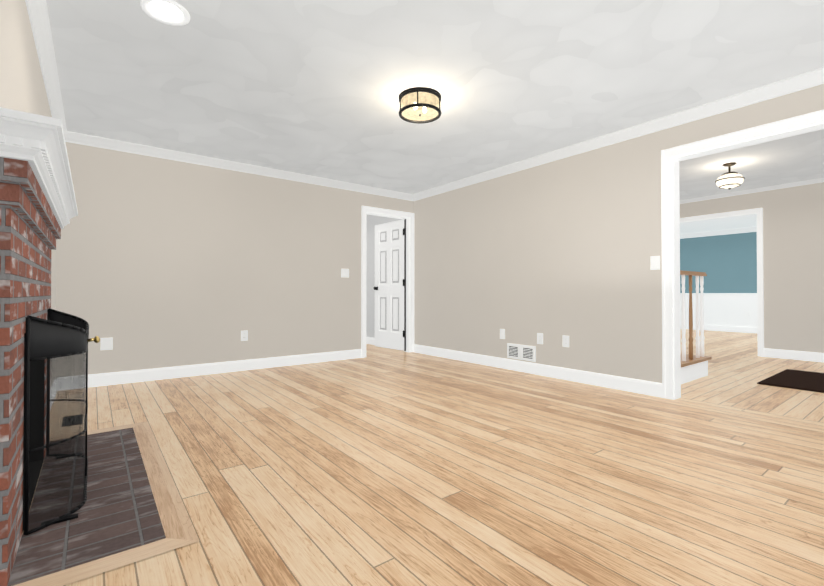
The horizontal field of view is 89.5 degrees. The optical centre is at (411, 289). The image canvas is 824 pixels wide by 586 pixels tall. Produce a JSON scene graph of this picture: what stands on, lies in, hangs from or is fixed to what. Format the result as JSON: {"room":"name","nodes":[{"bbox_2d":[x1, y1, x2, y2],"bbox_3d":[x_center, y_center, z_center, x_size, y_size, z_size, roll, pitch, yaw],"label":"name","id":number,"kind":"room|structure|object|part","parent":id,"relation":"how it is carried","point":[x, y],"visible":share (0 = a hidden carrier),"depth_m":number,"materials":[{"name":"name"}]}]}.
{"room":"living room","nodes":[
{"label":"living room","id":0,"kind":"room"},
{"bbox_2d":[0,0,55,387],"bbox_3d":[-1.037,-0.291,0.804,0.140,2.370,7.665,0,-1,-38],"label":"wall","id":1,"kind":"structure","parent":0,"point":[22,87],"depth_m":1.88,"materials":[{"name":"beige paint"}]},
{"bbox_2d":[25,0,68,139],"bbox_3d":[-0.954,-1.432,0.879,0.068,0.084,7.425,0,-1,-38],"label":"crown molding","id":2,"kind":"structure","parent":1,"relation":"attached to","point":[37,10],"depth_m":2.50,"materials":[{"name":"white wood"}]},
{"bbox_2d":[50,377,61,408],"bbox_3d":[-2.729,0.858,3.120,0.016,0.120,1.580,0,-1,-38],"label":"baseboard","id":3,"kind":"structure","parent":1,"relation":"attached to","point":[53,388],"depth_m":3.49,"materials":[{"name":"white wood"}]},
{"bbox_2d":[55,142,413,377],"bbox_3d":[-1.647,-0.246,5.093,4.123,2.370,0.120,0,-1,-38],"label":"wall","id":4,"kind":"structure","parent":0,"point":[161,263],"depth_m":4.53,"materials":[{"name":"beige paint"}]},
{"bbox_2d":[100,337,112,349],"bbox_3d":[-2.944,0.527,4.005,0.095,0.118,0.010,0,-1,-38],"label":"outlet","id":5,"kind":"object","parent":4,"relation":"attached to","point":[106,344],"visible":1,"depth_m":4.00,"materials":[{"name":"white plastic"}]},
{"bbox_2d":[63,349,361,389],"bbox_3d":[-1.970,0.875,4.749,3.205,0.120,0.016,0,-1,-38],"label":"baseboard","id":6,"kind":"structure","parent":4,"relation":"attached to","point":[123,377],"depth_m":4.55,"materials":[{"name":"white wood"}]},
{"bbox_2d":[65,131,412,199],"bbox_3d":[-1.583,-1.389,5.036,3.960,0.084,0.068,0,-1,-38],"label":"crown molding","id":7,"kind":"structure","parent":4,"relation":"attached to","point":[77,138],"depth_m":4.61,"materials":[{"name":"white wood"}]},
{"bbox_2d":[241,330,247,340],"bbox_3d":[-1.930,0.536,4.785,0.075,0.118,0.009,0,-1,-38],"label":"outlet","id":8,"kind":"object","parent":4,"relation":"attached to","point":[244,335],"visible":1,"depth_m":4.78,"materials":[{"name":"white plastic"}]},
{"bbox_2d":[341,269,348,277],"bbox_3d":[-0.897,-0.216,5.586,0.118,0.118,0.011,0,-1,-38],"label":"light switch","id":9,"kind":"object","parent":4,"relation":"attached to","point":[344,272],"visible":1,"depth_m":5.59,"materials":[{"name":"white plastic"}]},
{"bbox_2d":[361,206,413,357],"bbox_3d":[-0.368,-0.101,6.060,0.910,2.100,0.144,0,-1,-38],"label":"door frame","id":10,"kind":"structure","parent":4,"relation":"attached to","point":[375,211],"depth_m":6.24,"materials":[{"name":"white wood"}]},
{"bbox_2d":[22,329,823,585],"bbox_3d":[2.822,0.975,5.697,12.240,0.060,10.740,0,-1,-38],"label":"floor","id":11,"kind":"structure","parent":0,"point":[403,469],"depth_m":2.03,"materials":[{"name":"brown wood"}]},
{"bbox_2d":[23,308,99,535],"bbox_3d":[-1.597,0.500,1.939,0.222,0.800,0.934,0,-1,-38],"label":"fire screen","id":12,"kind":"object","parent":11,"relation":"on","point":[53,336],"visible":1,"depth_m":1.61,"materials":[{"name":"black metal"}]},
{"bbox_2d":[25,309,87,360],"bbox_3d":[-1.616,0.184,1.927,0.173,0.157,0.920,0,-1,-38],"label":"hood","id":13,"kind":"object","parent":12,"relation":"attached to","point":[62,334],"depth_m":1.60,"materials":[{"name":"black metal"}]},
{"bbox_2d":[61,415,82,425],"bbox_3d":[-2.362,0.912,2.892,0.110,0.006,0.270,0,-1,-38],"label":"floor vent","id":14,"kind":"object","parent":11,"relation":"in","point":[71,420],"depth_m":2.88,"materials":[{"name":"brown metal"}]},
{"bbox_2d":[0,107,198,585],"bbox_3d":[-1.722,0.202,1.846,1.092,1.406,1.800,0,-1,-38],"label":"brick fireplace","id":15,"kind":"object","parent":11,"relation":"on","point":[128,512],"visible":0.98,"depth_m":1.50,"materials":[{"name":"red brick"}]},
{"bbox_2d":[680,270,711,383],"bbox_3d":[2.314,0.376,4.613,1.334,1.115,1.310,0,-1,-38],"label":"stair","id":16,"kind":"structure","parent":11,"relation":"on","point":[693,367],"depth_m":4.32,"materials":[{"name":"white wood"}]},
{"bbox_3d":[2.671,0.271,4.150,1.334,0.914,0.064,0,-1,-38],"label":"stair handrail","id":17,"kind":"part","parent":16,"relation":"part of","materials":[{"name":"brown wood"}]},
{"bbox_2d":[757,369,823,392],"bbox_3d":[4.119,0.922,4.109,1.220,0.012,0.840,0,-1,-38],"label":"door mat","id":18,"kind":"object","parent":11,"relation":"on","point":[802,380],"visible":1,"depth_m":4.17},
{"bbox_2d":[46,0,823,233],"bbox_3d":[3.431,-1.473,4.930,12.240,0.080,8.740,0,-1,-38],"label":"ceiling","id":19,"kind":"structure","parent":0,"point":[316,88],"depth_m":2.84,"materials":[{"name":"paint"}]},
{"bbox_2d":[140,0,189,25],"bbox_3d":[-1.292,-1.457,2.181,0.224,0.008,0.224,0,-1,-38],"label":"recessed light","id":20,"kind":"object","parent":19,"relation":"in","point":[183,20],"visible":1,"depth_m":2.19,"materials":[{"name":"white"}]},
{"bbox_2d":[399,87,440,123],"bbox_3d":[0.060,-1.378,3.144,0.324,0.146,0.324,0,-1,-38],"label":"flush ceiling light","id":21,"kind":"object","parent":19,"relation":"attached to","point":[419,105],"visible":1,"depth_m":3.05,"materials":[{"name":"black metal"}]},
{"bbox_2d":[715,162,744,189],"bbox_3d":[3.638,-1.287,4.758,0.274,0.294,0.274,0,-1,-38],"label":"light","id":22,"kind":"object","parent":19,"relation":"hanging from","point":[729,179],"visible":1,"depth_m":4.70,"materials":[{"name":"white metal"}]},
{"bbox_3d":[3.638,-1.235,4.758,0.256,0.148,0.256,0,-1,-38],"label":"globe","id":23,"kind":"part","parent":22,"relation":"part of","materials":[{"name":"white glass"}]},
{"bbox_2d":[366,84,823,382],"bbox_3d":[1.397,-0.251,4.614,0.120,2.370,10.740,0,-1,-38],"label":"wall","id":24,"kind":"structure","parent":0,"point":[553,252],"depth_m":4.31,"materials":[{"name":"beige paint"}]},
{"bbox_2d":[366,337,374,344],"bbox_3d":[-1.231,0.908,7.909,0.016,0.120,2.055,0,-1,-38],"label":"baseboard","id":25,"kind":"structure","parent":24,"relation":"attached to","point":[370,340],"depth_m":7.22,"materials":[{"name":"white"}]},
{"bbox_2d":[374,220,404,350],"bbox_3d":[-0.352,-0.060,6.635,0.159,2.006,0.766,1,-1,-42],"label":"door","id":26,"kind":"structure","parent":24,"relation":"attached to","point":[389,286],"depth_m":6.61,"materials":[{"name":"white wood"}]},
{"bbox_3d":[-0.120,-0.098,6.360,0.044,1.660,0.046,1,-1,-42],"label":"door hinges","id":27,"kind":"part","parent":26,"relation":"part of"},
{"bbox_2d":[500,329,504,338],"bbox_3d":[1.070,0.532,4.925,0.010,0.118,0.075,0,-1,-38],"label":"outlet","id":28,"kind":"object","parent":24,"relation":"attached to","point":[502,333],"visible":1,"depth_m":4.92,"materials":[{"name":"white plastic"}]},
{"bbox_2d":[507,343,535,361],"bbox_3d":[1.232,0.715,4.705,0.020,0.170,0.390,0,-1,-38],"label":"air vent","id":29,"kind":"object","parent":24,"relation":"in","point":[521,352],"visible":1,"depth_m":4.68,"materials":[{"name":"white metal"}]},
{"bbox_2d":[414,344,662,397],"bbox_3d":[1.077,0.877,4.909,0.016,0.120,3.475,0,-1,-38],"label":"baseboard","id":30,"kind":"structure","parent":24,"relation":"attached to","point":[650,388],"depth_m":4.35,"materials":[{"name":"white wood"}]},
{"bbox_2d":[537,333,542,343],"bbox_3d":[1.389,0.538,4.511,0.009,0.118,0.075,0,-1,-38],"label":"outlet","id":31,"kind":"object","parent":24,"relation":"attached to","point":[539,338],"visible":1,"depth_m":4.51,"materials":[{"name":"white plastic"}]},
{"bbox_2d":[562,335,568,346],"bbox_3d":[1.578,0.535,4.265,0.009,0.118,0.075,0,-1,-38],"label":"outlet","id":32,"kind":"object","parent":24,"relation":"attached to","point":[565,340],"visible":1,"depth_m":4.26,"materials":[{"name":"white plastic"}]},
{"bbox_2d":[409,67,823,200],"bbox_3d":[2.260,-1.407,3.350,0.068,0.084,7.425,0,-1,-38],"label":"crown molding","id":33,"kind":"structure","parent":24,"relation":"attached to","point":[813,78],"depth_m":3.56,"materials":[{"name":"white wood"}]},
{"bbox_2d":[650,256,659,269],"bbox_3d":[2.101,-0.227,3.591,0.011,0.118,0.075,0,-1,-38],"label":"light switch","id":34,"kind":"object","parent":24,"relation":"attached to","point":[654,262],"visible":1,"depth_m":3.59,"materials":[{"name":"white plastic"}]},
{"bbox_2d":[661,110,823,399],"bbox_3d":[2.797,-0.138,2.773,0.144,2.105,2.025,0,-1,-38],"label":"door frame","id":35,"kind":"structure","parent":24,"relation":"attached to","point":[671,158],"depth_m":3.48,"materials":[{"name":"white wood"}]},
{"bbox_2d":[680,232,756,292],"bbox_3d":[7.931,-0.206,9.007,0.120,2.370,7.740,0,-1,-38],"label":"wall","id":36,"kind":"structure","parent":0,"point":[727,263],"depth_m":9.75,"materials":[{"name":"paint"}]},
{"bbox_2d":[680,293,756,332],"bbox_3d":[7.869,0.534,8.952,0.034,0.890,7.500,0,-1,-38],"label":"wainscot","id":37,"kind":"structure","parent":36,"relation":"attached to","point":[725,312],"depth_m":9.67,"materials":[{"name":"white wood"}]},
{"bbox_2d":[680,226,756,238],"bbox_3d":[7.852,-1.336,8.958,0.080,0.110,7.500,0,-1,-38],"label":"crown molding","id":38,"kind":"structure","parent":36,"relation":"attached to","point":[721,232],"depth_m":9.72,"materials":[{"name":"white wood"}]},
{"bbox_2d":[680,182,823,352],"bbox_3d":[4.866,-0.237,6.020,0.120,2.370,6.740,0,-1,-38],"label":"wall","id":39,"kind":"structure","parent":0,"point":[793,248],"depth_m":5.61,"materials":[{"name":"beige paint"}]},
{"bbox_2d":[680,208,763,356],"bbox_3d":[4.531,-0.092,6.436,0.144,2.090,1.450,0,-1,-38],"label":"door frame","id":40,"kind":"structure","parent":39,"relation":"attached to","point":[758,212],"depth_m":5.86,"materials":[{"name":"white wood"}]},
{"bbox_2d":[680,178,823,203],"bbox_3d":[4.803,-1.397,5.983,0.040,0.050,6.500,0,-1,-38],"label":"crown molding","id":41,"kind":"structure","parent":39,"relation":"attached to","point":[800,183],"depth_m":5.87,"materials":[{"name":"white wood"}]},
{"bbox_2d":[764,348,823,361],"bbox_3d":[5.851,0.874,4.615,0.016,0.120,3.030,0,-1,-38],"label":"baseboard","id":42,"kind":"structure","parent":39,"relation":"attached to","point":[797,355],"depth_m":5.55,"materials":[{"name":"white wood"}]}
]}

